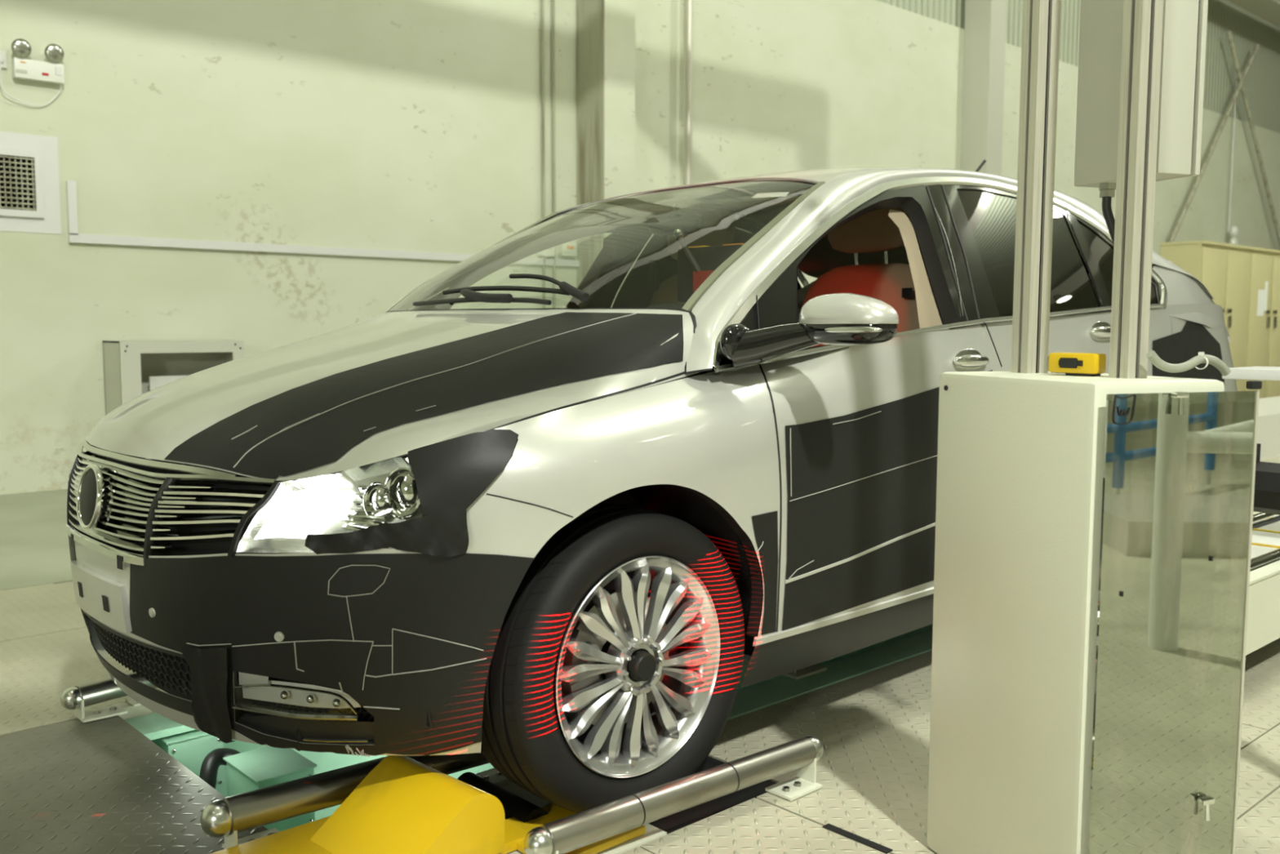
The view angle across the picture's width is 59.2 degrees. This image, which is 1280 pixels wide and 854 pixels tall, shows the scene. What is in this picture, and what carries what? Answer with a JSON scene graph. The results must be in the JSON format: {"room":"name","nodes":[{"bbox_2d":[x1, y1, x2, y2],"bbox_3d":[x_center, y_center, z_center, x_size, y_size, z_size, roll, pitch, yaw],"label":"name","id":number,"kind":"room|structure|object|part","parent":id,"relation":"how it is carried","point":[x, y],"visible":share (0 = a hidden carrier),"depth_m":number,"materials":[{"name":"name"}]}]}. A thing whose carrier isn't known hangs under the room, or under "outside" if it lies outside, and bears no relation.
{"room":"car testing workshop","nodes":[
{"label":"car testing workshop","id":0,"kind":"room"},
{"bbox_2d":[223,739,493,820],"bbox_3d":[0.002,0.975,4.415,3.920,0.549,0.043,-5,7,-42],"label":"floor","id":1,"kind":"structure","parent":0,"point":[325,761],"depth_m":3.50,"materials":[{"name":"green paint"}]},
{"bbox_2d":[0,0,1279,494],"bbox_3d":[7.333,-2.734,17.094,59.000,4.700,0.250,-5,7,-42],"label":"wall","id":2,"kind":"structure","parent":0,"point":[389,125],"depth_m":8.34,"materials":[{"name":"white paint"}]},
{"bbox_2d":[0,50,6,68],"bbox_3d":[-3.820,-2.181,6.660,0.140,0.100,0.043,-5,7,-42],"label":"wall socket","id":3,"kind":"object","parent":2,"relation":"attached to","point":[2,53],"visible":1,"depth_m":6.70,"materials":[{"name":"white plastic"}]},
{"bbox_2d":[0,131,61,234],"bbox_3d":[-4.015,-1.456,6.577,1.159,0.590,0.004,-5,7,-42],"label":"air vent","id":4,"kind":"object","parent":2,"relation":"attached to","point":[51,223],"visible":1,"depth_m":6.90,"materials":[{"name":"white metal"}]},
{"bbox_2d":[11,38,64,84],"bbox_3d":[-3.632,-2.201,6.791,0.292,0.222,0.096,-5,7,-42],"label":"emergency light","id":5,"kind":"object","parent":2,"relation":"attached to","point":[52,73],"visible":1,"depth_m":6.79,"materials":[{"name":"white plastic"}]},
{"bbox_2d":[0,59,62,106],"bbox_3d":[-3.671,-2.060,6.794,0.030,0.240,0.350,5,7,42],"label":"cable","id":6,"kind":"object","parent":5,"relation":"hanging from","point":[57,95],"visible":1,"depth_m":6.77,"materials":[{"name":"white plastic"}]},
{"bbox_2d":[55,66,62,75],"bbox_3d":[-3.538,-2.166,6.861,0.035,0.050,0.004,-5,7,-42],"label":"switch plate","id":7,"kind":"object","parent":5,"relation":"attached to","point":[58,68],"depth_m":6.86,"materials":[{"name":"white"}]},
{"bbox_2d":[65,180,579,266],"bbox_3d":[-2.043,-1.456,8.374,4.094,0.378,0.035,-5,7,-42],"label":"conduit","id":8,"kind":"object","parent":2,"relation":"attached to","point":[73,236],"visible":1,"depth_m":7.76,"materials":[{"name":"white plastic"}]},
{"bbox_2d":[541,0,545,308],"bbox_3d":[-0.803,-3.314,9.327,0.023,7.000,0.024,-5,7,-42],"label":"pipe","id":9,"kind":"object","parent":2,"relation":"attached to","point":[542,1],"visible":0.48,"depth_m":9.39,"materials":[{"name":"metal"}]},
{"bbox_2d":[537,246,554,256],"bbox_3d":[-0.789,-1.494,9.501,0.136,0.110,0.064,-5,7,-42],"label":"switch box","id":10,"kind":"object","parent":2,"relation":"attached to","point":[550,251],"visible":0.47,"depth_m":9.48,"materials":[{"name":"white plastic"}]},
{"bbox_2d":[551,0,555,308],"bbox_3d":[-0.722,-3.320,9.401,0.023,7.000,0.024,-5,7,-42],"label":"pipe","id":11,"kind":"object","parent":2,"relation":"attached to","point":[553,1],"visible":0.48,"depth_m":9.46,"materials":[{"name":"metal"}]},
{"bbox_2d":[558,243,577,257],"bbox_3d":[-0.617,-1.517,9.657,0.158,0.110,0.064,-5,7,-42],"label":"switch box","id":12,"kind":"object","parent":2,"relation":"attached to","point":[565,249],"visible":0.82,"depth_m":9.62,"materials":[{"name":"white plastic"}]},
{"bbox_2d":[1168,44,1259,242],"bbox_3d":[9.417,-4.669,18.459,3.324,3.652,0.070,-5,7,-42],"label":"brace","id":13,"kind":"object","parent":2,"relation":"attached to","point":[1187,204],"visible":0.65,"depth_m":18.38,"materials":[{"name":"painted steel"}]},
{"bbox_2d":[1228,57,1238,244],"bbox_3d":[10.152,-4.629,19.127,0.168,3.200,0.158,0,5,-1],"label":"pipe","id":14,"kind":"object","parent":2,"relation":"attached to","point":[1234,229],"visible":0.75,"depth_m":19.19,"materials":[{"name":"white plastic"}]},
{"bbox_2d":[1226,31,1279,248],"bbox_3d":[10.864,-4.764,19.784,3.286,3.702,0.070,-5,7,-42],"label":"brace","id":15,"kind":"object","parent":2,"relation":"attached to","point":[1228,33],"visible":1,"depth_m":19.54,"materials":[{"name":"painted steel"},{"name":"rust"}]},
{"bbox_2d":[0,455,1279,853],"bbox_3d":[14.460,0.290,9.564,59.000,0.120,21.250,-5,7,-42],"label":"floor","id":16,"kind":"structure","parent":0,"point":[34,545],"depth_m":5.08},
{"bbox_2d":[102,339,244,459],"bbox_3d":[-3.038,-0.099,7.390,0.786,0.931,0.349,-5,7,-42],"label":"wall vent","id":17,"kind":"object","parent":16,"relation":"on","point":[132,369],"visible":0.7,"depth_m":7.24,"materials":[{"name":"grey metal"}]},
{"bbox_3d":[-3.044,-0.100,7.397,0.786,0.931,0.330,-5,7,-42],"label":"casing","id":18,"kind":"part","parent":17,"relation":"part of","materials":[{"name":"white metal"}]},
{"bbox_3d":[-2.998,-0.251,7.453,0.472,0.180,0.020,-5,7,-42],"label":"panel","id":19,"kind":"part","parent":17,"relation":"part of","materials":[{"name":"white plastic"}]},
{"bbox_2d":[576,0,635,307],"bbox_3d":[-0.293,-2.291,9.692,0.362,4.900,0.355,-5,7,-42],"label":"column","id":20,"kind":"structure","parent":16,"relation":"on","point":[606,28],"depth_m":9.53,"materials":[{"name":"concrete"}]},
{"bbox_2d":[684,0,693,184],"bbox_3d":[0.451,-3.405,10.379,0.061,7.000,0.064,-5,7,-42],"label":"pipe","id":21,"kind":"object","parent":16,"relation":"on","point":[689,3],"visible":0.48,"depth_m":10.38,"materials":[{"name":"metal"}]},
{"bbox_2d":[960,0,1006,175],"bbox_3d":[4.150,-4.187,13.614,0.350,8.000,0.350,-5,7,-42],"label":"column","id":22,"kind":"structure","parent":16,"relation":"on","point":[985,20],"depth_m":13.50,"materials":[{"name":"white paint"}]},
{"bbox_2d":[926,370,1262,853],"bbox_3d":[0.805,0.384,2.064,0.326,0.955,0.462,-2,6,-20],"label":"base cabinet","id":23,"kind":"object","parent":16,"relation":"on","point":[1094,534],"visible":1,"depth_m":1.89,"materials":[{"name":"white metal"}]},
{"bbox_2d":[1010,0,1061,373],"bbox_3d":[0.742,-0.775,2.083,0.047,1.350,0.047,-2,6,-20],"label":"upright","id":24,"kind":"object","parent":23,"relation":"on","point":[1041,22],"visible":1,"depth_m":2.10,"materials":[{"name":"metal"}]},
{"bbox_2d":[1074,0,1208,187],"bbox_3d":[0.881,-0.963,2.077,0.218,1.000,0.228,-2,6,-20],"label":"box","id":25,"kind":"object","parent":24,"relation":"attached to","point":[1184,22],"visible":0.58,"depth_m":2.10,"materials":[{"name":"white metal"}]},
{"bbox_2d":[1098,182,1115,245],"bbox_3d":[0.925,-0.301,2.200,0.079,0.340,0.030,-1,5,-14],"label":"cable gland","id":26,"kind":"object","parent":25,"relation":"attached to","point":[1107,190],"visible":0.41,"depth_m":2.18,"materials":[{"name":"black plastic"}]},
{"bbox_3d":[0.978,-0.966,2.112,0.012,1.000,0.228,-2,6,-20],"label":"door","id":27,"kind":"part","parent":25,"relation":"part of","materials":[{"name":"white metal"}]},
{"bbox_2d":[1047,352,1106,376],"bbox_3d":[0.780,-0.113,2.023,0.044,0.040,0.098,-4,7,-38],"label":"tape measure","id":28,"kind":"object","parent":23,"relation":"on","point":[1082,364],"visible":1,"depth_m":2.00,"materials":[{"name":"yellow paint"}]},
{"bbox_2d":[1108,0,1163,378],"bbox_3d":[0.843,-0.757,1.883,0.043,1.350,0.043,-2,6,-20],"label":"upright","id":29,"kind":"object","parent":23,"relation":"on","point":[1142,28],"visible":1,"depth_m":1.90,"materials":[{"name":"metal"}]},
{"bbox_3d":[0.879,0.410,1.867,0.309,0.935,0.004,-2,6,-20],"label":"clear panel","id":30,"kind":"part","parent":23,"relation":"part of","materials":[{"name":"glass"}]},
{"bbox_2d":[1146,350,1231,376],"bbox_3d":[0.940,-0.109,1.930,0.180,0.045,0.015,-2,6,-20],"label":"hose","id":31,"kind":"object","parent":23,"relation":"on","point":[1151,355],"visible":1,"depth_m":1.92,"materials":[{"name":"grey"}]},
{"bbox_2d":[1195,351,1208,369],"bbox_3d":[0.964,-0.114,1.938,0.008,0.030,0.024,-5,7,-42],"label":"tie","id":32,"kind":"object","parent":31,"relation":"attached to","point":[1202,353],"visible":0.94,"depth_m":1.93,"materials":[{"name":"white plastic"}]},
{"bbox_2d":[1159,240,1253,391],"bbox_3d":[6.230,-1.058,12.457,1.390,1.890,0.470,-5,7,-42],"label":"locker","id":33,"kind":"object","parent":16,"relation":"on","point":[1223,268],"visible":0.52,"depth_m":12.27,"materials":[{"name":"beige paint"}]},
{"bbox_3d":[6.115,-1.029,12.077,0.635,1.740,0.016,-5,7,-42],"label":"door","id":34,"kind":"part","parent":33,"relation":"part of","materials":[{"name":"beige paint"}]},
{"bbox_3d":[6.620,-1.069,12.538,0.635,1.740,0.016,-5,7,-42],"label":"door","id":35,"kind":"part","parent":33,"relation":"part of","materials":[{"name":"beige paint"}]},
{"bbox_2d":[1222,366,1279,380],"bbox_3d":[2.333,0.280,3.528,0.300,0.908,0.900,-5,7,-42],"label":"tray table","id":36,"kind":"object","parent":16,"relation":"on","point":[1260,373],"visible":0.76,"depth_m":3.66,"materials":[{"name":"white plastic"}]},
{"bbox_2d":[1243,246,1279,398],"bbox_3d":[7.258,-1.140,13.397,1.400,1.890,0.470,-5,7,-42],"label":"locker","id":37,"kind":"object","parent":16,"relation":"on","point":[1263,324],"visible":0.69,"depth_m":13.09,"materials":[{"name":"beige paint"}]},
{"bbox_3d":[7.649,-1.151,13.480,0.640,1.740,0.016,-5,7,-42],"label":"door","id":38,"kind":"part","parent":37,"relation":"part of","materials":[{"name":"beige paint"}]},
{"bbox_2d":[1253,443,1279,515],"bbox_3d":[1.482,0.441,2.447,0.116,0.777,0.521,-2,6,-23],"label":"bar","id":39,"kind":"object","parent":16,"relation":"on","point":[1267,477],"visible":0.43,"depth_m":2.51,"materials":[{"name":"black"}]},
{"bbox_2d":[1257,395,1279,459],"bbox_3d":[6.614,-0.100,10.985,6.600,0.350,0.800,-5,7,-42],"label":"platform","id":40,"kind":"object","parent":16,"relation":"on","point":[1268,416],"visible":0.17,"depth_m":9.04,"materials":[{"name":"white plastic"}]},
{"bbox_2d":[876,0,1279,133],"bbox_3d":[7.335,-7.267,16.699,59.000,4.400,0.210,-5,7,-42],"label":"wall","id":41,"kind":"structure","parent":0,"point":[1261,82],"depth_m":18.93,"materials":[{"name":"grey paint"}]},
{"bbox_2d":[1226,0,1279,27],"bbox_3d":[13.546,-7.211,21.415,21.500,0.280,0.500,-5,7,-42],"label":"rail","id":42,"kind":"object","parent":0,"point":[1268,11],"visible":1,"depth_m":18.31,"materials":[{"name":"metal"}]},
{"bbox_3d":[-2.572,0.978,1.627,3.530,0.068,4.050,-5,7,-42],"label":"floor","id":43,"kind":"structure","parent":0,"visible":0},
{"bbox_2d":[0,582,86,641],"bbox_3d":[-3.535,0.795,2.938,3.900,0.050,0.790,-5,7,-42],"label":"plate","id":44,"kind":"object","parent":43,"relation":"on","point":[46,608],"visible":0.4,"depth_m":4.08,"materials":[{"name":"beige metal"}]},
{"bbox_2d":[0,626,161,735],"bbox_3d":[-2.947,0.855,2.300,3.900,0.050,0.940,-5,7,-42],"label":"plate","id":45,"kind":"object","parent":43,"relation":"on","point":[35,671],"visible":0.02,"depth_m":3.34,"materials":[{"name":"beige metal"}]},
{"bbox_2d":[60,671,167,722],"bbox_3d":[-1.399,0.720,3.072,0.104,0.090,0.336,3,6,32],"label":"roller","id":46,"kind":"object","parent":45,"relation":"on","point":[77,697],"visible":0.46,"depth_m":2.99,"materials":[{"name":"metal"}]},
{"bbox_2d":[0,715,267,853],"bbox_3d":[-1.882,0.917,1.645,2.578,0.050,1.450,-5,7,-42],"label":"plate","id":47,"kind":"object","parent":43,"relation":"on","point":[100,786],"visible":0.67,"depth_m":2.51,"materials":[{"name":"metal"}]},
{"bbox_3d":[2.140,0.776,4.027,6.670,0.068,1.225,-5,7,-42],"label":"floor","id":48,"kind":"structure","parent":0,"visible":0},
{"bbox_2d":[506,849,524,853],"bbox_3d":[-0.434,0.870,2.222,0.325,0.050,0.505,-5,7,-42],"label":"plate","id":49,"kind":"object","parent":48,"relation":"on","point":[516,851],"visible":0.02,"depth_m":2.23,"materials":[{"name":"grey metal"}]},
{"bbox_2d":[209,755,645,853],"bbox_3d":[-0.433,0.768,2.216,0.780,0.147,0.470,-5,7,-42],"label":"cover","id":50,"kind":"object","parent":49,"relation":"on","point":[404,805],"visible":0.84,"depth_m":2.19,"materials":[{"name":"paint"}]},
{"bbox_2d":[200,751,509,848],"bbox_3d":[-0.551,0.770,2.425,0.761,0.111,0.090,-4,7,-39],"label":"roller","id":51,"kind":"object","parent":50,"relation":"on","point":[228,816],"visible":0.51,"depth_m":2.29,"materials":[{"name":"metal"}]},
{"bbox_3d":[-0.548,0.833,2.199,0.580,0.022,0.350,-5,7,-42],"label":"plate","id":52,"kind":"part","parent":50,"relation":"part of","materials":[{"name":"yellow paint"}]},
{"bbox_3d":[-0.150,0.826,2.312,0.240,0.016,0.220,-5,7,-42],"label":"plate","id":53,"kind":"part","parent":50,"relation":"part of","materials":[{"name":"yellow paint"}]},
{"bbox_2d":[497,780,551,807],"bbox_3d":[-0.258,0.843,2.518,0.037,0.051,0.158,-5,7,-42],"label":"plate","id":54,"kind":"object","parent":48,"relation":"on","point":[510,786],"depth_m":2.51,"materials":[{"name":"black metal"}]},
{"bbox_2d":[457,771,547,822],"bbox_3d":[-0.304,0.819,2.443,0.068,0.068,0.260,-5,7,-42],"label":"drum","id":55,"kind":"object","parent":54,"relation":"on","point":[515,806],"visible":0.46,"depth_m":2.39,"materials":[{"name":"black metal"}]},
{"bbox_2d":[66,160,1237,813],"bbox_3d":[0.595,-0.169,3.879,4.642,1.733,2.136,-5,7,-42],"label":"car","id":56,"kind":"object","parent":55,"relation":"on","point":[554,546],"visible":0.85,"depth_m":2.44,"materials":[{"name":"silver metal"}]},
{"bbox_2d":[91,620,192,700],"bbox_3d":[-1.115,0.479,2.549,0.149,0.216,0.806,-5,7,-42],"label":"grille","id":57,"kind":"object","parent":56,"relation":"attached to","point":[161,651],"depth_m":2.38,"materials":[{"name":"black plastic"}]},
{"bbox_2d":[66,439,293,558],"bbox_3d":[-1.105,0.162,2.529,0.238,0.229,1.096,-5,7,-42],"label":"grille","id":58,"kind":"object","parent":56,"relation":"attached to","point":[142,508],"depth_m":2.27,"materials":[{"name":"silver metal"}]},
{"bbox_2d":[253,483,342,539],"bbox_3d":[-0.661,0.164,2.174,0.175,0.111,0.036,1,5,6],"label":"light","id":59,"kind":"object","parent":56,"relation":"on","point":[284,511],"depth_m":2.18,"materials":[{"name":"white"}]},
{"bbox_2d":[232,671,373,744],"bbox_3d":[-0.657,0.544,2.237,0.237,0.158,0.291,-5,7,-42],"label":"fog lamp","id":60,"kind":"object","parent":56,"relation":"attached to","point":[269,707],"depth_m":2.21,"materials":[{"name":"black plastic"}]},
{"bbox_2d":[363,481,392,520],"bbox_3d":[-0.497,0.141,2.143,0.060,0.075,0.016,1,5,12],"label":"lamp","id":61,"kind":"object","parent":56,"relation":"on","point":[377,496],"depth_m":2.14,"materials":[{"name":"silver metal"}]},
{"bbox_2d":[85,307,698,480],"bbox_3d":[-0.757,-0.127,2.821,1.093,0.342,1.602,-5,7,-42],"label":"hood","id":62,"kind":"object","parent":56,"relation":"attached to","point":[430,386],"depth_m":2.41,"materials":[{"name":"white metal"}]},
{"bbox_3d":[-0.522,-0.030,4.237,1.038,0.732,0.113,-5,7,-42],"label":"door","id":63,"kind":"part","parent":56,"relation":"part of","materials":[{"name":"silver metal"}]},
{"bbox_2d":[383,466,421,519],"bbox_3d":[-0.446,0.125,2.138,0.080,0.100,0.022,1,5,12],"label":"lamp","id":64,"kind":"object","parent":56,"relation":"on","point":[402,487],"depth_m":2.14,"materials":[{"name":"silver metal"}]},
{"bbox_3d":[-0.409,-0.341,2.934,0.035,0.040,0.224,-5,7,-42],"label":"wiper arm","id":65,"kind":"part","parent":56,"relation":"part of","materials":[{"name":"black"}]},
{"bbox_3d":[-0.232,-0.352,2.852,0.028,0.078,0.314,-4,7,-41],"label":"wiper arm","id":66,"kind":"part","parent":56,"relation":"part of","materials":[{"name":"black"}]},
{"bbox_3d":[0.251,-0.616,4.664,3.132,0.607,0.266,-5,7,-42],"label":"roof rail","id":67,"kind":"part","parent":56,"relation":"part of","materials":[{"name":"clear glass"}]},
{"bbox_3d":[-0.199,-0.548,4.295,0.257,0.363,0.102,2,5,19],"label":"pillar trim","id":68,"kind":"part","parent":56,"relation":"part of","materials":[{"name":"black fabric"}]},
{"bbox_3d":[-0.025,-0.591,4.472,2.386,0.565,0.254,-5,7,-42],"label":"window trim","id":69,"kind":"part","parent":56,"relation":"part of","materials":[{"name":"black metal"}]},
{"bbox_3d":[0.190,-0.211,4.206,0.237,0.737,0.535,-5,7,-42],"label":"backrest","id":70,"kind":"part","parent":56,"relation":"part of","materials":[{"name":"beige leather"}]},
{"bbox_2d":[673,228,744,302],"bbox_3d":[0.220,-0.439,3.285,0.136,0.282,0.260,-5,7,-42],"label":"clamp","id":71,"kind":"object","parent":56,"relation":"attached to","point":[695,264],"visible":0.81,"depth_m":3.29,"materials":[{"name":"black metal"}]},
{"bbox_3d":[0.114,-0.567,3.312,0.032,0.032,0.032,-5,7,-42],"label":"rod knob","id":72,"kind":"part","parent":71,"relation":"part of","materials":[{"name":"silver metal"}]},
{"bbox_3d":[0.191,-0.429,3.284,0.191,0.262,0.032,2,6,24],"label":"clamp rod","id":73,"kind":"part","parent":71,"relation":"part of","materials":[{"name":"grey"}]},
{"bbox_2d":[720,323,749,360],"bbox_3d":[0.217,-0.191,2.535,0.090,0.084,0.044,-5,7,-42],"label":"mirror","id":74,"kind":"object","parent":56,"relation":"on","point":[735,338],"depth_m":2.51,"materials":[{"name":"black"}]},
{"bbox_3d":[0.301,-0.185,2.533,0.205,0.108,0.080,1,5,8],"label":"mirror arm","id":75,"kind":"part","parent":56,"relation":"part of","materials":[{"name":"black"}]},
{"bbox_3d":[1.039,0.478,3.332,2.152,0.140,0.071,-5,7,-43],"label":"sill","id":76,"kind":"part","parent":56,"relation":"part of","materials":[{"name":"black plastic"}]},
{"bbox_2d":[802,324,897,345],"bbox_3d":[0.449,-0.218,2.461,0.099,0.080,0.236,-5,7,-42],"label":"mirror","id":77,"kind":"object","parent":56,"relation":"attached to","point":[812,334],"depth_m":2.41,"materials":[{"name":"black metal"}]},
{"bbox_3d":[0.712,-0.555,3.699,0.029,0.103,0.015,-5,7,-42],"label":"headrest post","id":78,"kind":"part","parent":56,"relation":"part of","materials":[{"name":"silver metal"}]},
{"bbox_3d":[0.704,-0.159,3.648,0.237,0.737,0.535,-5,7,-42],"label":"backrest","id":79,"kind":"part","parent":56,"relation":"part of","materials":[{"name":"red leather"}]},
{"bbox_3d":[0.657,0.090,2.958,1.038,0.732,0.113,-5,7,-42],"label":"door","id":80,"kind":"part","parent":56,"relation":"part of","materials":[{"name":"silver metal"}]},
{"bbox_3d":[0.791,-0.547,3.612,0.029,0.103,0.015,-5,7,-42],"label":"headrest post","id":81,"kind":"part","parent":56,"relation":"part of","materials":[{"name":"silver metal"}]},
{"bbox_3d":[0.791,-0.448,3.222,0.102,0.363,0.257,-1,5,-14],"label":"pillar trim","id":82,"kind":"part","parent":56,"relation":"part of","materials":[{"name":"plastic"}]},
{"bbox_3d":[1.028,-0.281,3.271,2.285,0.188,0.041,-4,7,-42],"label":"belt trim","id":83,"kind":"part","parent":56,"relation":"part of","materials":[{"name":"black metal"}]},
{"bbox_3d":[0.984,-0.489,3.377,2.386,0.565,0.254,-5,7,-42],"label":"window trim","id":84,"kind":"part","parent":56,"relation":"part of","materials":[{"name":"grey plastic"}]},
{"bbox_3d":[1.201,-0.520,3.633,3.132,0.607,0.266,-5,7,-42],"label":"roof rail","id":85,"kind":"part","parent":56,"relation":"part of","materials":[{"name":"silver metal"}]},
{"bbox_3d":[0.923,-0.183,3.135,0.170,0.036,0.032,-5,7,-42],"label":"door handle","id":86,"kind":"part","parent":56,"relation":"part of","materials":[{"name":"silver metal"}]},
{"bbox_3d":[1.469,-0.009,3.671,1.289,0.792,0.064,-5,7,-42],"label":"door","id":87,"kind":"part","parent":56,"relation":"part of","materials":[{"name":"silver metal"}]},
{"bbox_3d":[1.520,-0.311,3.689,0.170,0.036,0.032,-5,7,-42],"label":"door handle","id":88,"kind":"part","parent":56,"relation":"part of","materials":[{"name":"silver metal"}]},
{"bbox_3d":[2.296,-0.048,4.650,0.343,0.909,1.286,2,6,20],"label":"quarter panel","id":89,"kind":"part","parent":56,"relation":"part of","materials":[{"name":"silver metal"}]},
{"bbox_2d":[595,822,666,853],"bbox_3d":[-0.023,0.865,2.289,0.169,0.051,0.066,-5,7,-42],"label":"plate","id":90,"kind":"object","parent":48,"relation":"on","point":[652,833],"depth_m":2.29,"materials":[{"name":"beige metal"}]},
{"bbox_2d":[620,846,652,853],"bbox_3d":[-0.038,0.916,1.722,0.790,0.050,0.760,-5,7,-42],"label":"plate","id":91,"kind":"object","parent":48,"relation":"on","point":[637,850],"visible":1,"depth_m":2.24,"materials":[{"name":"metal"}]},
{"bbox_2d":[523,735,823,853],"bbox_3d":[0.107,0.782,2.343,0.810,0.106,0.084,-4,7,-39],"label":"roller","id":92,"kind":"object","parent":91,"relation":"on","point":[566,834],"visible":1,"depth_m":2.31,"materials":[{"name":"metal"}]},
{"bbox_2d":[648,755,776,834],"bbox_3d":[0.026,0.838,2.640,0.376,0.042,0.500,-5,7,-42],"label":"plate","id":93,"kind":"object","parent":48,"relation":"on","point":[673,822],"visible":0.15,"depth_m":2.47,"materials":[{"name":"black metal"}]},
{"bbox_2d":[640,797,892,853],"bbox_3d":[0.340,0.876,2.166,0.358,0.053,0.615,-5,7,-42],"label":"plate","id":94,"kind":"object","parent":48,"relation":"on","point":[754,825],"depth_m":2.31,"materials":[{"name":"beige metal"}]},
{"bbox_3d":[0.442,0.839,2.301,0.020,0.003,0.160,-5,7,-42],"label":"slot cover","id":95,"kind":"part","parent":94,"relation":"part of","materials":[{"name":"metal"}]},
{"bbox_2d":[708,649,932,782],"bbox_3d":[1.290,0.743,3.714,2.940,0.046,0.380,-5,7,-42],"label":"plate","id":96,"kind":"object","parent":48,"relation":"on","point":[855,715],"visible":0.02,"depth_m":3.03,"materials":[{"name":"beige metal"}]},
{"bbox_2d":[727,631,932,719],"bbox_3d":[1.098,0.686,3.919,2.940,0.120,0.183,-5,7,-42],"label":"rail","id":97,"kind":"object","parent":48,"relation":"on","point":[749,700],"depth_m":3.37,"materials":[{"name":"green metal"}]},
{"bbox_3d":[0.481,0.704,3.408,0.140,0.068,0.100,-5,7,-42],"label":"lifting bracket","id":98,"kind":"part","parent":97,"relation":"part of","materials":[{"name":"metal"}]},
{"bbox_2d":[756,724,1267,853],"bbox_3d":[0.945,0.829,2.720,1.298,0.050,0.615,-5,7,-42],"label":"plate","id":99,"kind":"object","parent":48,"relation":"on","point":[879,793],"visible":0.27,"depth_m":2.51,"materials":[{"name":"beige metal"}]},
{"bbox_2d":[1236,724,1279,820],"bbox_3d":[1.719,0.815,2.910,3.400,0.050,0.140,-5,7,-42],"label":"floor plate","id":100,"kind":"object","parent":48,"relation":"on","point":[1260,761],"visible":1,"depth_m":2.66,"materials":[{"name":"beige metal"}]},
{"bbox_2d":[1241,637,1279,731],"bbox_3d":[2.070,0.740,3.748,1.745,0.050,0.615,-5,7,-42],"label":"plate","id":101,"kind":"object","parent":48,"relation":"on","point":[1261,694],"visible":0.2,"depth_m":3.27,"materials":[{"name":"beige metal"}]},
{"bbox_3d":[3.237,0.562,5.759,2.695,0.050,2.300,-5,7,-42],"label":"plate","id":102,"kind":"object","parent":48,"relation":"on","visible":0},
{"bbox_2d":[1245,511,1279,655],"bbox_3d":[2.709,0.485,4.396,3.500,0.346,0.445,-5,7,-42],"label":"platform","id":103,"kind":"object","parent":102,"relation":"on","point":[1264,602],"visible":0.16,"depth_m":3.33,"materials":[{"name":"white metal"}]},
{"bbox_3d":[1.982,0.413,3.715,0.270,0.012,0.240,-5,7,-42],"label":"deck plate","id":104,"kind":"part","parent":103,"relation":"part of","materials":[{"name":"white plastic"}]},
{"bbox_3d":[2.203,0.395,3.917,0.270,0.012,0.240,-5,7,-42],"label":"deck plate","id":105,"kind":"part","parent":103,"relation":"part of","materials":[{"name":"white plastic"}]},
{"bbox_3d":[2.424,0.378,4.119,0.270,0.012,0.240,-5,7,-42],"label":"deck plate","id":106,"kind":"part","parent":103,"relation":"part of","materials":[{"name":"white plastic"}]},
{"bbox_3d":[0.388,0.599,5.927,6.670,0.068,1.695,-5,7,-42],"label":"floor","id":107,"kind":"structure","parent":0,"visible":0},
{"bbox_2d":[54,581,75,595],"bbox_3d":[0.543,0.531,6.029,6.295,0.046,1.735,-5,7,-42],"label":"plate","id":108,"kind":"object","parent":107,"relation":"on","point":[68,587],"visible":0.07,"depth_m":4.50,"materials":[{"name":"beige metal"}]},
{"bbox_3d":[0.366,1.270,4.043,3.920,0.070,1.030,-5,7,-42],"label":"floor","id":109,"kind":"structure","parent":0,"visible":0},
{"bbox_2d":[151,729,225,796],"bbox_3d":[-1.243,1.069,3.113,0.162,0.487,0.144,-5,7,-42],"label":"junction box","id":110,"kind":"object","parent":109,"relation":"on","point":[190,748],"visible":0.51,"depth_m":3.05,"materials":[{"name":"green paint"}]},
{"bbox_2d":[199,747,240,788],"bbox_3d":[-1.103,1.083,3.029,0.216,0.462,0.130,-5,7,-42],"label":"hose","id":111,"kind":"object","parent":109,"relation":"on","point":[210,766],"visible":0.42,"depth_m":2.95,"materials":[{"name":"black plastic"}]},
{"bbox_2d":[222,745,317,831],"bbox_3d":[-0.966,1.099,2.961,0.162,0.457,0.214,-5,7,-42],"label":"junction box","id":112,"kind":"object","parent":109,"relation":"on","point":[267,766],"visible":0.41,"depth_m":2.91,"materials":[{"name":"green paint"}]},
{"bbox_2d":[737,623,933,691],"bbox_3d":[0.796,0.839,4.277,2.880,0.150,0.100,-5,7,-42],"label":"beam","id":113,"kind":"structure","parent":109,"relation":"on","point":[746,661],"depth_m":4.21,"materials":[{"name":"green paint"}]},
{"bbox_3d":[-1.093,1.128,2.685,0.038,0.549,1.030,-5,7,-42],"label":"wall","id":114,"kind":"structure","parent":0,"visible":0},
{"bbox_2d":[124,712,195,740],"bbox_3d":[-1.198,0.798,3.151,0.470,0.020,0.150,-5,7,-42],"label":"panel","id":115,"kind":"object","parent":114,"relation":"on","point":[153,726],"visible":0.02,"depth_m":3.02,"materials":[{"name":"green paint"}]},
{"bbox_3d":[0.731,1.049,3.625,3.920,0.549,0.043,-5,7,-42],"label":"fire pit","id":116,"kind":"object","parent":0,"visible":0},
{"bbox_2d":[737,629,932,693],"bbox_3d":[0.692,0.865,3.651,3.880,0.230,0.070,-5,7,-42],"label":"beam","id":117,"kind":"structure","parent":116,"relation":"attached to","point":[927,631],"depth_m":3.67,"materials":[{"name":"green paint"}]}
]}

